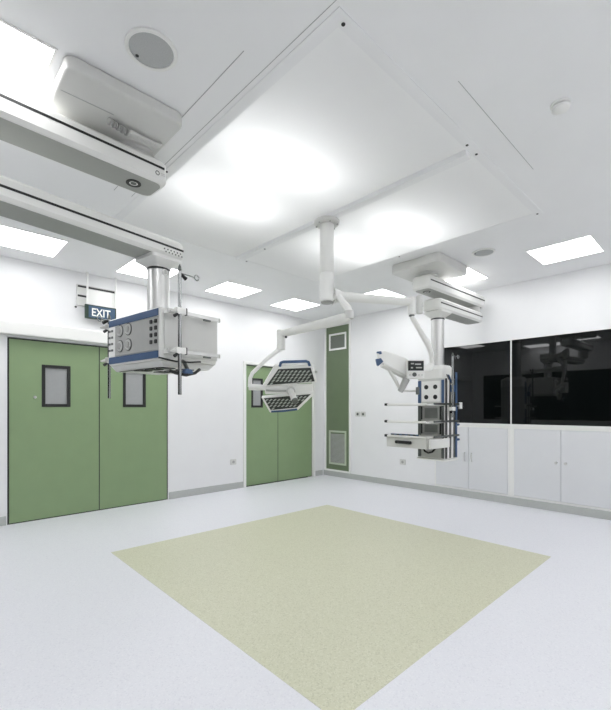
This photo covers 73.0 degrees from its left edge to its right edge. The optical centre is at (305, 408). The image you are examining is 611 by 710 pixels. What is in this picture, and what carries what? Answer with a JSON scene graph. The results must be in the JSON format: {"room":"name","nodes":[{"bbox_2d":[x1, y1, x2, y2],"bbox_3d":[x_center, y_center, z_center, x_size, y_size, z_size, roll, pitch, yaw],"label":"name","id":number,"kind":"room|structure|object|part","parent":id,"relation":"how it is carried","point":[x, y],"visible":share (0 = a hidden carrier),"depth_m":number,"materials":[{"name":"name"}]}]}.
{"room":"operating room","nodes":[
{"label":"operating room","id":0,"kind":"room"},
{"bbox_2d":[0,256,323,524],"bbox_3d":[-2.077,-0.142,5.937,6.920,3.120,0.150,0,0,-44],"label":"wall","id":1,"kind":"structure","parent":0,"point":[205,422],"depth_m":6.23,"materials":[{"name":"white paint"}]},
{"bbox_2d":[0,319,107,344],"bbox_3d":[-3.016,-0.907,4.865,3.340,0.160,0.100,0,0,-44],"label":"trim","id":2,"kind":"structure","parent":1,"relation":"attached to","point":[7,327],"depth_m":4.84,"materials":[{"name":"white"}]},
{"bbox_2d":[7,337,167,523],"bbox_3d":[-2.669,0.245,5.294,1.885,2.103,0.062,0,0,-44],"label":"door","id":3,"kind":"structure","parent":1,"relation":"in","point":[73,448],"depth_m":5.11,"materials":[{"name":"green laminate"}]},
{"bbox_3d":[-3.004,-0.275,4.974,0.239,0.435,0.006,0,0,-44],"label":"pane","id":4,"kind":"part","parent":3,"relation":"part of","materials":[{"name":"grey glass"}]},
{"bbox_3d":[-2.331,-0.275,5.618,0.243,0.435,0.006,0,0,-44],"label":"pane","id":5,"kind":"part","parent":3,"relation":"part of","materials":[{"name":"grey glass"}]},
{"bbox_2d":[75,284,114,307],"bbox_3d":[-2.667,-1.399,5.248,0.475,0.297,0.030,0,0,-44],"label":"air vent","id":6,"kind":"object","parent":1,"relation":"in","point":[96,296],"visible":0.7,"depth_m":5.23,"materials":[{"name":"white metal"}]},
{"bbox_2d":[0,470,322,525],"bbox_3d":[-2.038,1.248,5.861,6.570,0.100,0.014,0,0,-44],"label":"baseboard","id":7,"kind":"structure","parent":1,"relation":"attached to","point":[197,491],"depth_m":6.32,"materials":[{"name":"grey plastic"}]},
{"bbox_2d":[230,459,235,464],"bbox_3d":[-1.168,0.858,6.694,0.110,0.090,0.012,0,0,-44],"label":"wall outlet","id":8,"kind":"object","parent":1,"relation":"attached to","point":[232,461],"visible":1,"depth_m":6.68,"materials":[{"name":"white plastic"}]},
{"bbox_2d":[243,361,316,486],"bbox_3d":[-0.426,0.253,7.431,1.700,2.090,0.125,0,0,-44],"label":"door","id":9,"kind":"structure","parent":1,"relation":"in","point":[277,446],"depth_m":7.29,"materials":[{"name":"green laminate"}]},
{"bbox_3d":[-0.839,-0.275,7.081,0.180,0.435,0.006,0,0,-44],"label":"pane","id":10,"kind":"part","parent":9,"relation":"part of","materials":[{"name":"grey glass"}]},
{"bbox_2d":[0,475,610,709],"bbox_3d":[0.153,1.357,3.607,6.620,0.122,6.300,0,0,-44],"label":"floor","id":11,"kind":"structure","parent":0,"point":[321,592],"depth_m":2.70,"materials":[{"name":"white plastic"}]},
{"bbox_2d":[0,0,610,320],"bbox_3d":[0.153,-1.936,3.607,6.620,0.472,6.300,0,0,-44],"label":"ceiling","id":12,"kind":"structure","parent":0,"point":[497,69],"depth_m":2.21,"materials":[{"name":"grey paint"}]},
{"bbox_2d":[0,19,57,102],"bbox_3d":[-1.595,-1.699,1.962,0.600,0.006,0.600,0,0,-44],"label":"recessed light","id":13,"kind":"object","parent":12,"relation":"in","point":[26,61],"visible":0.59,"depth_m":2.02,"materials":[{"name":"white plastic"}]},
{"bbox_2d":[0,224,68,256],"bbox_3d":[-2.826,-1.699,4.203,0.600,0.006,0.600,0,0,-44],"label":"recessed light","id":14,"kind":"object","parent":12,"relation":"in","point":[10,237],"visible":1,"depth_m":4.21,"materials":[{"name":"white plastic"}]},
{"bbox_2d":[85,272,116,320],"bbox_3d":[-2.591,-1.415,5.241,0.380,0.572,0.033,0,0,-44],"label":"exit sign","id":15,"kind":"object","parent":12,"relation":"hanging from","point":[91,311],"visible":0.86,"depth_m":5.21,"materials":[{"name":"blue"}]},
{"bbox_3d":[-2.708,-1.501,5.129,0.024,0.402,0.024,0,0,-44],"label":"rod","id":16,"kind":"part","parent":15,"relation":"part of","materials":[{"name":"white metal"}]},
{"bbox_3d":[-2.596,-1.214,5.236,0.366,0.171,0.033,0,0,-44],"label":"frame","id":17,"kind":"part","parent":15,"relation":"part of","materials":[{"name":"grey"}]},
{"bbox_3d":[-2.596,-1.214,5.236,0.350,0.155,0.025,0,0,-44],"label":"panel","id":18,"kind":"part","parent":15,"relation":"part of","materials":[{"name":"blue plastic"}]},
{"bbox_3d":[-2.463,-1.501,5.364,0.024,0.402,0.024,0,0,-44],"label":"rod","id":19,"kind":"part","parent":15,"relation":"part of","materials":[{"name":"white metal"}]},
{"bbox_2d":[0,56,220,376],"bbox_3d":[-1.306,-0.964,2.471,1.176,1.475,2.249,0,0,20],"label":"pendant","id":20,"kind":"object","parent":12,"relation":"hanging from","point":[90,121],"visible":0.99,"depth_m":2.46,"materials":[{"name":"white metal"}]},
{"bbox_3d":[-1.518,-1.512,2.169,0.256,0.150,1.595,0,0,43],"label":"arm","id":21,"kind":"part","parent":20,"relation":"part of","materials":[{"name":"white metal"}]},
{"bbox_3d":[-1.539,-1.179,2.489,0.256,0.135,1.770,0,0,37],"label":"arm","id":22,"kind":"part","parent":20,"relation":"part of","materials":[{"name":"white metal"}]},
{"bbox_2d":[97,314,110,397],"bbox_3d":[-1.604,-0.432,3.388,0.038,0.690,0.210,0,0,37],"label":"pole","id":23,"kind":"object","parent":20,"relation":"attached to","point":[107,320],"visible":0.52,"depth_m":3.37,"materials":[{"name":"silver metal"}]},
{"bbox_2d":[117,325,122,336],"bbox_3d":[-1.412,-0.592,3.135,0.024,0.091,0.091,0,0,-44],"label":"outlet","id":24,"kind":"object","parent":20,"relation":"attached to","point":[119,327],"depth_m":3.12,"materials":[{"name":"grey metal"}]},
{"bbox_2d":[117,340,122,351],"bbox_3d":[-1.412,-0.477,3.135,0.024,0.091,0.091,0,0,-44],"label":"outlet","id":25,"kind":"object","parent":20,"relation":"attached to","point":[119,342],"depth_m":3.12,"materials":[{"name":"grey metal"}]},
{"bbox_2d":[125,323,131,334],"bbox_3d":[-1.317,-0.592,3.059,0.024,0.091,0.091,0,0,-44],"label":"outlet","id":26,"kind":"object","parent":20,"relation":"attached to","point":[128,326],"depth_m":3.04,"materials":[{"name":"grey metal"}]},
{"bbox_2d":[125,338,131,350],"bbox_3d":[-1.317,-0.477,3.059,0.024,0.091,0.091,0,0,-44],"label":"outlet","id":27,"kind":"object","parent":20,"relation":"attached to","point":[128,341],"depth_m":3.04,"materials":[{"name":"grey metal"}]},
{"bbox_2d":[156,367,175,369],"bbox_3d":[-0.999,-0.290,2.953,0.090,0.006,0.100,0,0,39],"label":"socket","id":28,"kind":"object","parent":20,"relation":"attached to","point":[166,368],"depth_m":2.93,"materials":[{"name":"black plastic"}]},
{"bbox_2d":[170,264,198,394],"bbox_3d":[-0.834,-0.539,2.845,0.048,0.885,0.232,0,0,36],"label":"pole","id":29,"kind":"object","parent":20,"relation":"attached to","point":[178,311],"visible":1,"depth_m":2.80,"materials":[{"name":"silver metal"}]},
{"bbox_3d":[-0.828,-0.520,3.014,0.010,0.303,0.460,0,0,39],"label":"plate","id":30,"kind":"part","parent":20,"relation":"part of","materials":[{"name":"grey metal"}]},
{"bbox_3d":[-0.790,-0.667,2.942,0.010,0.028,0.435,0,0,39],"label":"rail","id":31,"kind":"part","parent":20,"relation":"part of","materials":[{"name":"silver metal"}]},
{"bbox_3d":[-0.790,-0.397,2.942,0.010,0.028,0.435,0,0,39],"label":"rail","id":32,"kind":"part","parent":20,"relation":"part of","materials":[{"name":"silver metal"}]},
{"bbox_2d":[115,259,177,278],"bbox_3d":[-1.929,-1.699,5.089,0.600,0.006,0.600,0,0,-44],"label":"recessed light","id":33,"kind":"object","parent":12,"relation":"in","point":[132,268],"visible":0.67,"depth_m":5.06,"materials":[{"name":"white plastic"}]},
{"bbox_2d":[124,27,177,71],"bbox_3d":[-0.729,-1.696,1.954,0.236,0.012,0.236,0,0,-44],"label":"ceiling speaker","id":34,"kind":"object","parent":12,"relation":"attached to","point":[149,48],"visible":1,"depth_m":1.94,"materials":[{"name":"white plastic"}]},
{"bbox_2d":[129,32,172,67],"bbox_3d":[-0.729,-1.696,1.954,0.198,0.011,0.198,0,0,-44],"label":"grille","id":35,"kind":"object","parent":34,"relation":"attached to","point":[147,49],"depth_m":1.94,"materials":[{"name":"grey metal"}]},
{"bbox_2d":[204,281,262,298],"bbox_3d":[-1.034,-1.699,5.918,0.600,0.006,0.600,0,0,-44],"label":"recessed light","id":36,"kind":"object","parent":12,"relation":"in","point":[230,289],"visible":1,"depth_m":5.92,"materials":[{"name":"white plastic"}]},
{"bbox_2d":[270,298,319,310],"bbox_3d":[-0.167,-1.699,6.748,0.600,0.006,0.600,0,0,-44],"label":"recessed light","id":37,"kind":"object","parent":12,"relation":"in","point":[294,304],"visible":1,"depth_m":6.71,"materials":[{"name":"white plastic"}]},
{"bbox_2d":[114,6,543,412],"bbox_3d":[0.145,-0.833,3.670,3.848,1.738,3.839,0,0,5],"label":"light","id":38,"kind":"object","parent":12,"relation":"attached to","point":[282,380],"depth_m":3.14,"materials":[{"name":"white metal"}]},
{"bbox_3d":[-0.464,-0.218,4.120,0.202,0.066,0.063,0,0,0],"label":"yoke arm","id":39,"kind":"part","parent":38,"relation":"part of","materials":[{"name":"white metal"}]},
{"bbox_3d":[-0.318,-1.700,3.226,1.252,0.001,2.650,0,0,-44],"label":"fabric panel","id":40,"kind":"part","parent":38,"relation":"part of","materials":[{"name":"white fabric"}]},
{"bbox_3d":[-0.122,-0.124,4.005,0.064,0.140,0.165,0,0,-18],"label":"sterile handle","id":41,"kind":"part","parent":38,"relation":"part of","materials":[{"name":"white plastic"}]},
{"bbox_3d":[0.062,-0.770,3.815,0.838,0.123,0.098,0,0,41],"label":"spring arm","id":42,"kind":"part","parent":38,"relation":"part of","materials":[{"name":"white metal"}]},
{"bbox_3d":[0.145,-1.683,3.670,2.665,0.038,2.780,0,0,-44],"label":"airflow canopy","id":43,"kind":"part","parent":38,"relation":"part of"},
{"bbox_3d":[0.321,-0.917,3.612,0.213,0.200,0.080,0,0,39],"label":"horizontal arm","id":44,"kind":"part","parent":38,"relation":"part of","materials":[{"name":"white metal"}]},
{"bbox_3d":[0.622,-1.007,3.786,0.788,0.148,0.150,0,0,-16],"label":"horizontal arm","id":45,"kind":"part","parent":38,"relation":"part of","materials":[{"name":"white metal"}]},
{"bbox_3d":[0.626,-1.700,4.130,1.203,0.001,2.650,0,0,-44],"label":"fabric panel","id":46,"kind":"part","parent":38,"relation":"part of","materials":[{"name":"white fabric"}]},
{"bbox_3d":[0.940,-0.230,3.954,0.118,0.149,0.067,0,0,-13],"label":"sterile handle","id":47,"kind":"part","parent":38,"relation":"part of","materials":[{"name":"white plastic"}]},
{"bbox_3d":[1.044,-0.378,3.930,0.161,0.179,0.060,0,0,0],"label":"control panel","id":48,"kind":"part","parent":38,"relation":"part of","materials":[{"name":"white plastic"}]},
{"bbox_3d":[1.134,-0.661,3.978,0.354,0.446,0.069,0,0,-38],"label":"spring arm","id":49,"kind":"part","parent":38,"relation":"part of","materials":[{"name":"white metal"}]},
{"bbox_2d":[363,288,406,296],"bbox_3d":[1.102,-1.699,6.246,0.600,0.006,0.600,0,0,-44],"label":"recessed light","id":50,"kind":"object","parent":12,"relation":"in","point":[384,292],"visible":0.49,"depth_m":6.07,"materials":[{"name":"white plastic"}]},
{"bbox_2d":[384,252,484,461],"bbox_3d":[1.774,-0.544,5.264,1.630,2.314,0.721,0,0,-44],"label":"pendant","id":51,"kind":"object","parent":12,"relation":"hanging from","point":[436,439],"visible":0.97,"depth_m":4.90,"materials":[{"name":"white metal"}]},
{"bbox_3d":[1.131,0.386,4.783,0.021,0.035,0.220,0,0,-42],"label":"drawer handle","id":52,"kind":"part","parent":51,"relation":"part of","materials":[{"name":"black plastic"}]},
{"bbox_3d":[1.158,0.317,4.751,0.011,0.022,0.534,0,0,-42],"label":"shelf rail","id":53,"kind":"part","parent":51,"relation":"part of","materials":[{"name":"white metal"}]},
{"bbox_3d":[1.158,0.147,4.751,0.011,0.022,0.534,0,0,-42],"label":"shelf rail","id":54,"kind":"part","parent":51,"relation":"part of","materials":[{"name":"white metal"}]},
{"bbox_3d":[1.158,-0.054,4.751,0.011,0.022,0.534,0,0,-42],"label":"shelf rail","id":55,"kind":"part","parent":51,"relation":"part of","materials":[{"name":"white metal"}]},
{"bbox_3d":[1.161,0.392,4.773,0.011,0.113,0.541,0,0,-42],"label":"drawer","id":56,"kind":"part","parent":51,"relation":"part of","materials":[{"name":"white metal"}]},
{"bbox_3d":[1.286,0.324,4.882,0.373,0.016,0.581,0,0,-44],"label":"shelf","id":57,"kind":"part","parent":51,"relation":"part of","materials":[{"name":"white metal"}]},
{"bbox_3d":[1.286,0.154,4.882,0.373,0.016,0.581,0,0,-44],"label":"shelf","id":58,"kind":"part","parent":51,"relation":"part of","materials":[{"name":"white metal"}]},
{"bbox_3d":[1.286,-0.047,4.882,0.373,0.016,0.581,0,0,-44],"label":"shelf","id":59,"kind":"part","parent":51,"relation":"part of","materials":[{"name":"white metal"}]},
{"bbox_3d":[1.290,0.391,4.888,0.353,0.118,0.536,0,0,-44],"label":"drawer","id":60,"kind":"part","parent":51,"relation":"part of","materials":[{"name":"white metal"}]},
{"bbox_2d":[424,425,437,432],"bbox_3d":[1.497,0.233,4.925,0.003,0.090,0.175,0,0,-42],"label":"vent","id":61,"kind":"object","parent":51,"relation":"attached to","point":[427,428],"depth_m":4.93,"materials":[{"name":"grey metal"}]},
{"bbox_2d":[424,408,437,417],"bbox_3d":[1.497,0.048,4.925,0.003,0.120,0.175,0,0,-42],"label":"vent","id":62,"kind":"object","parent":51,"relation":"attached to","point":[428,412],"depth_m":4.92,"materials":[{"name":"grey metal"}]},
{"bbox_3d":[1.496,-0.209,4.931,0.009,0.245,0.245,0,0,-42],"label":"outlet panel","id":63,"kind":"part","parent":51,"relation":"part of","materials":[{"name":"white"}]},
{"bbox_3d":[1.499,0.515,4.930,0.007,0.125,0.260,0,0,-42],"label":"panel","id":64,"kind":"part","parent":51,"relation":"part of","materials":[{"name":"grey metal"}]},
{"bbox_3d":[1.499,0.233,4.930,0.007,0.130,0.230,0,0,-42],"label":"equipment panel","id":65,"kind":"part","parent":51,"relation":"part of","materials":[{"name":"grey metal"}]},
{"bbox_3d":[1.499,0.048,4.930,0.007,0.160,0.230,0,0,-42],"label":"equipment panel","id":66,"kind":"part","parent":51,"relation":"part of","materials":[{"name":"grey metal"}]},
{"bbox_3d":[1.603,0.603,5.027,0.305,0.019,0.380,0,0,-42],"label":"plate","id":67,"kind":"part","parent":51,"relation":"part of","materials":[{"name":"white metal"}]},
{"bbox_3d":[1.524,0.392,4.687,0.415,0.108,0.018,0,0,-42],"label":"drawer","id":68,"kind":"part","parent":51,"relation":"part of","materials":[{"name":"white metal"}]},
{"bbox_3d":[1.641,0.313,4.791,0.562,0.022,0.011,0,0,-42],"label":"rail","id":69,"kind":"part","parent":51,"relation":"part of","materials":[{"name":"grey metal"}]},
{"bbox_3d":[1.641,0.143,4.791,0.562,0.022,0.011,0,0,-42],"label":"rail","id":70,"kind":"part","parent":51,"relation":"part of","materials":[{"name":"grey metal"}]},
{"bbox_3d":[1.641,-0.058,4.791,0.562,0.022,0.011,0,0,-42],"label":"rail","id":71,"kind":"part","parent":51,"relation":"part of","materials":[{"name":"grey metal"}]},
{"bbox_3d":[1.865,-1.472,5.290,1.460,0.160,0.240,0,0,-42],"label":"arm","id":72,"kind":"part","parent":51,"relation":"part of","materials":[{"name":"white metal"}]},
{"bbox_3d":[1.915,-1.244,5.317,1.181,0.135,0.249,0,0,-44],"label":"arm","id":73,"kind":"part","parent":51,"relation":"part of","materials":[{"name":"white metal"}]},
{"bbox_2d":[449,352,458,416],"bbox_3d":[1.735,-0.280,4.836,0.222,0.755,0.046,0,0,-44],"label":"pole","id":74,"kind":"object","parent":51,"relation":"attached to","point":[452,409],"visible":1,"depth_m":4.79,"materials":[{"name":"silver metal"}]},
{"bbox_2d":[445,267,488,284],"bbox_3d":[1.952,-1.699,5.357,0.600,0.006,0.600,0,0,-44],"label":"recessed light","id":75,"kind":"object","parent":12,"relation":"in","point":[472,275],"visible":0.5,"depth_m":5.37,"materials":[{"name":"white plastic"}]},
{"bbox_3d":[1.952,-1.699,5.357,0.600,0.005,0.600,0,0,-44],"label":"frame","id":76,"kind":"part","parent":75,"relation":"part of","materials":[{"name":"white"}]},
{"bbox_2d":[472,248,494,256],"bbox_3d":[1.929,-1.696,4.478,0.236,0.012,0.236,0,0,-44],"label":"ceiling speaker","id":77,"kind":"object","parent":12,"relation":"attached to","point":[483,252],"visible":1,"depth_m":4.46,"materials":[{"name":"white plastic"}]},
{"bbox_2d":[474,249,492,255],"bbox_3d":[1.929,-1.696,4.478,0.198,0.011,0.198,0,0,-44],"label":"grille","id":78,"kind":"object","parent":77,"relation":"attached to","point":[480,252],"depth_m":4.46,"materials":[{"name":"grey metal"}]},
{"bbox_2d":[550,97,570,114],"bbox_3d":[1.422,-1.681,2.303,0.100,0.040,0.100,0,0,-44],"label":"smoke detector","id":79,"kind":"object","parent":12,"relation":"attached to","point":[560,106],"visible":1,"depth_m":2.28,"materials":[{"name":"white plastic"}]},
{"bbox_2d":[525,234,604,264],"bbox_3d":[2.795,-1.699,4.448,0.600,0.006,0.600,0,0,-44],"label":"recessed light","id":80,"kind":"object","parent":12,"relation":"in","point":[585,245],"visible":1,"depth_m":4.42,"materials":[{"name":"white plastic"}]},
{"bbox_2d":[324,263,610,511],"bbox_3d":[2.650,-0.142,5.894,0.150,3.120,6.450,0,0,-44],"label":"wall","id":81,"kind":"structure","parent":0,"point":[578,300],"depth_m":6.71,"materials":[{"name":"white paint"}]},
{"bbox_2d":[325,322,350,473],"bbox_3d":[0.613,-0.212,7.889,0.033,2.820,0.650,0,0,-44],"label":"panel","id":82,"kind":"object","parent":81,"relation":"attached to","point":[338,338],"visible":0.94,"depth_m":7.87,"materials":[{"name":"green laminate"}]},
{"bbox_2d":[329,430,345,465],"bbox_3d":[0.610,0.738,7.876,0.012,0.650,0.435,0,0,-44],"label":"grille","id":83,"kind":"object","parent":82,"relation":"attached to","point":[337,438],"depth_m":7.88,"materials":[{"name":"grey metal"}]},
{"bbox_2d":[329,332,345,350],"bbox_3d":[0.610,-1.287,7.876,0.012,0.320,0.435,0,0,-44],"label":"grille","id":84,"kind":"object","parent":82,"relation":"attached to","point":[337,340],"depth_m":7.88,"materials":[{"name":"grey metal"}]},
{"bbox_2d":[355,412,365,416],"bbox_3d":[1.001,0.100,7.499,0.012,0.074,0.230,0,0,-44],"label":"wall outlet","id":85,"kind":"object","parent":81,"relation":"attached to","point":[357,414],"visible":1,"depth_m":7.48,"materials":[{"name":"white plastic"}]},
{"bbox_2d":[400,459,405,464],"bbox_3d":[1.613,0.881,6.860,0.012,0.090,0.110,0,0,-44],"label":"wall outlet","id":86,"kind":"object","parent":81,"relation":"attached to","point":[402,461],"visible":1,"depth_m":6.86,"materials":[{"name":"white plastic"}]},
{"bbox_2d":[324,470,610,519],"bbox_3d":[2.539,1.249,5.891,0.014,0.098,6.300,0,0,-44],"label":"baseboard","id":87,"kind":"structure","parent":81,"relation":"attached to","point":[581,511],"depth_m":5.86,"materials":[{"name":"grey plastic"}]},
{"bbox_2d":[435,425,509,496],"bbox_3d":[2.441,0.721,6.080,0.186,0.954,1.118,0,0,-44],"label":"base cabinet","id":88,"kind":"object","parent":81,"relation":"attached to","point":[482,465],"visible":0.87,"depth_m":5.93,"materials":[{"name":"white laminate"}]},
{"bbox_3d":[2.216,0.720,6.246,0.025,0.900,0.515,0,0,-44],"label":"door","id":89,"kind":"part","parent":88,"relation":"part of","materials":[{"name":"white laminate"}]},
{"bbox_3d":[2.586,0.720,5.859,0.025,0.900,0.547,0,0,-44],"label":"door","id":90,"kind":"part","parent":88,"relation":"part of","materials":[{"name":"white laminate"}]},
{"bbox_2d":[444,341,509,423],"bbox_3d":[2.416,-0.365,6.045,0.012,1.141,1.116,0,0,-44],"label":"window","id":91,"kind":"structure","parent":81,"relation":"in","point":[483,370],"depth_m":5.91,"materials":[{"name":"black glass"}]},
{"bbox_2d":[510,427,511,496],"bbox_3d":[2.836,0.721,5.662,0.103,0.954,0.031,0,0,-44],"label":"trim","id":92,"kind":"structure","parent":81,"relation":"attached to","point":[510,427],"depth_m":5.63,"materials":[{"name":"white metal"}]},
{"bbox_2d":[444,328,610,429],"bbox_3d":[2.862,-0.354,5.633,0.106,1.195,2.350,0,0,-44],"label":"trim","id":93,"kind":"structure","parent":81,"relation":"attached to","point":[510,340],"depth_m":5.56,"materials":[{"name":"white metal"}]},
{"bbox_2d":[512,329,610,426],"bbox_3d":[3.225,-0.365,5.199,0.012,1.141,1.190,0,0,-44],"label":"window","id":94,"kind":"structure","parent":81,"relation":"in","point":[564,379],"depth_m":5.17,"materials":[{"name":"black glass"}]},
{"bbox_2d":[512,427,610,510],"bbox_3d":[3.265,0.721,5.223,0.179,0.954,1.196,0,0,-44],"label":"base cabinet","id":95,"kind":"object","parent":81,"relation":"attached to","point":[572,467],"visible":0.99,"depth_m":5.18,"materials":[{"name":"white laminate"}]},
{"bbox_3d":[3.025,0.720,5.401,0.025,0.900,0.555,0,0,-44],"label":"door","id":96,"kind":"part","parent":95,"relation":"part of","materials":[{"name":"white laminate"}]},
{"bbox_3d":[3.422,0.720,4.986,0.025,0.900,0.585,0,0,-44],"label":"door","id":97,"kind":"part","parent":95,"relation":"part of","materials":[{"name":"white laminate"}]}
]}

